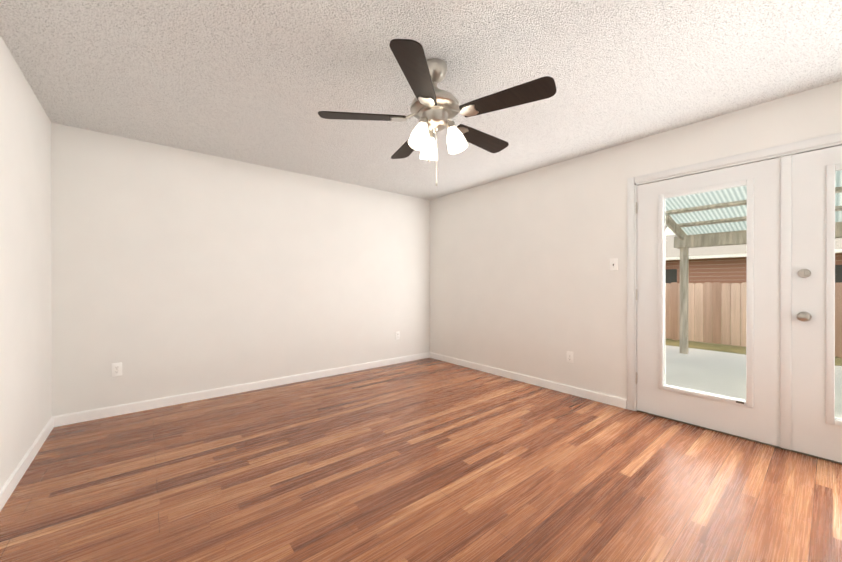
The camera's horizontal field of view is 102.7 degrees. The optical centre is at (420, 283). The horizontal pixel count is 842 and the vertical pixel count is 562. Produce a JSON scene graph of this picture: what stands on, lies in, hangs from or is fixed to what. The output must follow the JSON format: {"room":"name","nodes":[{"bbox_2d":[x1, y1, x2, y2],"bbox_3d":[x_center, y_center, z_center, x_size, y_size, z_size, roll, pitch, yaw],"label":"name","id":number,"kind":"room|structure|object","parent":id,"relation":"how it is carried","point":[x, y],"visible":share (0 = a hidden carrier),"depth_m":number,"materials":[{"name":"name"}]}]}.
{"room":"empty living room","nodes":[
{"label":"empty living room","id":0,"kind":"room"},
{"bbox_2d":[0,36,51,489],"bbox_3d":[-1.424,-0.067,0.706,0.150,2.440,5.320,0,0,-39],"label":"wall","id":1,"kind":"structure","parent":0,"point":[25,293],"depth_m":2.06,"materials":[{"name":"paint"}]},
{"bbox_2d":[0,416,55,510],"bbox_3d":[-1.361,1.111,0.760,0.013,0.085,5.020,0,0,-39],"label":"baseboard","id":2,"kind":"structure","parent":1,"relation":"attached to","point":[11,483],"depth_m":2.04,"materials":[{"name":"white wood"}]},
{"bbox_2d":[51,122,429,415],"bbox_3d":[-1.458,-0.073,4.020,4.000,2.440,0.150,0,0,-39],"label":"wall","id":3,"kind":"structure","parent":0,"point":[176,271],"depth_m":3.39,"materials":[{"name":"paint"}]},
{"bbox_2d":[111,362,121,376],"bbox_3d":[-2.654,0.749,2.939,0.070,0.115,0.008,0,0,-39],"label":"electrical outlet","id":4,"kind":"object","parent":3,"relation":"attached to","point":[116,369],"visible":1,"depth_m":2.94,"materials":[{"name":"plastic"}]},
{"bbox_2d":[56,352,427,426],"bbox_3d":[-1.394,1.104,3.969,3.970,0.085,0.013,0,0,-39],"label":"baseboard","id":5,"kind":"structure","parent":3,"relation":"attached to","point":[77,417],"depth_m":3.39,"materials":[{"name":"white wood"}]},
{"bbox_2d":[396,331,399,339],"bbox_3d":[-0.335,0.745,4.839,0.070,0.115,0.008,0,0,-39],"label":"electrical outlet","id":6,"kind":"object","parent":3,"relation":"attached to","point":[397,335],"visible":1,"depth_m":4.84,"materials":[{"name":"plastic"}]},
{"bbox_2d":[0,358,841,561],"bbox_3d":[0.181,1.201,2.023,4.300,0.100,5.320,0,0,-39],"label":"floor","id":7,"kind":"structure","parent":0,"point":[428,460],"depth_m":1.94,"materials":[{"name":"laminate"}]},
{"bbox_2d":[0,0,841,199],"bbox_3d":[0.181,-1.349,2.018,4.300,0.120,5.320,0,0,-39],"label":"ceiling","id":8,"kind":"structure","parent":0,"point":[261,82],"depth_m":2.03,"materials":[{"name":"white paint"}]},
{"bbox_2d":[318,39,555,185],"bbox_3d":[0.118,-0.936,2.038,1.255,0.707,1.304,0,0,-39],"label":"ceiling fan","id":9,"kind":"object","parent":8,"relation":"hanging from","point":[434,108],"visible":1,"depth_m":1.90,"materials":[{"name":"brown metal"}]},
{"bbox_2d":[430,80,841,398],"bbox_3d":[1.786,-0.072,3.336,0.150,2.440,5.320,0,0,-39],"label":"wall","id":10,"kind":"structure","parent":0,"point":[524,280],"depth_m":3.57,"materials":[{"name":"paint"}]},
{"bbox_2d":[428,352,626,408],"bbox_3d":[1.020,1.104,4.143,0.013,0.085,2.725,0,0,-39],"label":"baseboard","id":11,"kind":"structure","parent":10,"relation":"attached to","point":[599,397],"depth_m":3.76,"materials":[{"name":"white wood"}]},
{"bbox_2d":[567,351,572,362],"bbox_3d":[1.548,0.763,3.503,0.008,0.115,0.070,0,0,-39],"label":"electrical outlet","id":12,"kind":"object","parent":10,"relation":"attached to","point":[569,356],"visible":1,"depth_m":3.50,"materials":[{"name":"plastic"}]},
{"bbox_2d":[610,258,617,270],"bbox_3d":[1.812,-0.181,3.173,0.015,0.115,0.070,0,0,-39],"label":"light switch","id":13,"kind":"object","parent":10,"relation":"attached to","point":[613,263],"visible":1,"depth_m":3.17,"materials":[{"name":"plastic"}]},
{"bbox_2d":[636,155,791,449],"bbox_3d":[2.254,0.129,2.685,0.070,2.018,0.943,0,0,-39],"label":"french door","id":14,"kind":"structure","parent":10,"relation":"in","point":[761,412],"depth_m":2.46,"materials":[{"name":"paint"}]},
{"bbox_2d":[627,132,841,410],"bbox_3d":[2.588,0.115,2.371,0.192,2.170,2.010,0,0,-39],"label":"door frame","id":15,"kind":"structure","parent":10,"relation":"attached to","point":[812,144],"depth_m":3.02,"materials":[{"name":"paint"}]},
{"bbox_2d":[637,410,841,464],"bbox_3d":[2.597,1.145,2.380,0.188,0.010,1.842,0,0,-39],"label":"door sill","id":16,"kind":"structure","parent":10,"relation":"attached to","point":[744,438],"depth_m":2.48,"materials":[{"name":"metal"}]},
{"bbox_2d":[791,145,841,462],"bbox_3d":[2.839,0.130,1.974,0.194,2.018,0.921,0,0,-39],"label":"french door","id":17,"kind":"structure","parent":10,"relation":"in","point":[816,426],"depth_m":2.23,"materials":[{"name":"paint"}]},
{"label":"outside","id":18,"kind":"structure","parent":0,"visible":0},
{"bbox_2d":[665,305,841,365],"bbox_3d":[28.807,1.420,22.942,66.460,0.300,90.000,0,0,-39],"label":"ground","id":19,"kind":"structure","parent":18,"point":[718,347],"depth_m":6.97,"materials":[{"name":"green plant"}]},
{"bbox_2d":[665,282,841,357],"bbox_3d":[8.834,0.625,-0.287,5.645,1.382,17.465,0,0,-39],"label":"fence","id":20,"kind":"object","parent":19,"relation":"on","point":[706,309],"depth_m":7.13,"materials":[{"name":"brown wood"}]},
{"bbox_2d":[665,235,841,306],"bbox_3d":[19.134,-1.362,24.061,11.000,5.260,19.000,0,0,-39],"label":"neighbouring house","id":21,"kind":"structure","parent":19,"relation":"on","point":[725,260],"depth_m":19.20,"materials":[{"name":"wood siding"},{"name":"paint"}]},
{"bbox_2d":[665,345,841,417],"bbox_3d":[5.241,1.280,2.601,4.200,0.160,7.600,0,0,-39],"label":"patio slab","id":22,"kind":"object","parent":19,"relation":"on","point":[722,372],"depth_m":4.53,"materials":[{"name":"concrete"}]},
{"bbox_2d":[665,171,841,353],"bbox_3d":[5.312,-0.236,2.346,4.011,2.873,6.640,0,0,-39],"label":"pergola","id":23,"kind":"object","parent":22,"relation":"on","point":[734,214],"depth_m":5.18,"materials":[{"name":"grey wood"}]}
]}

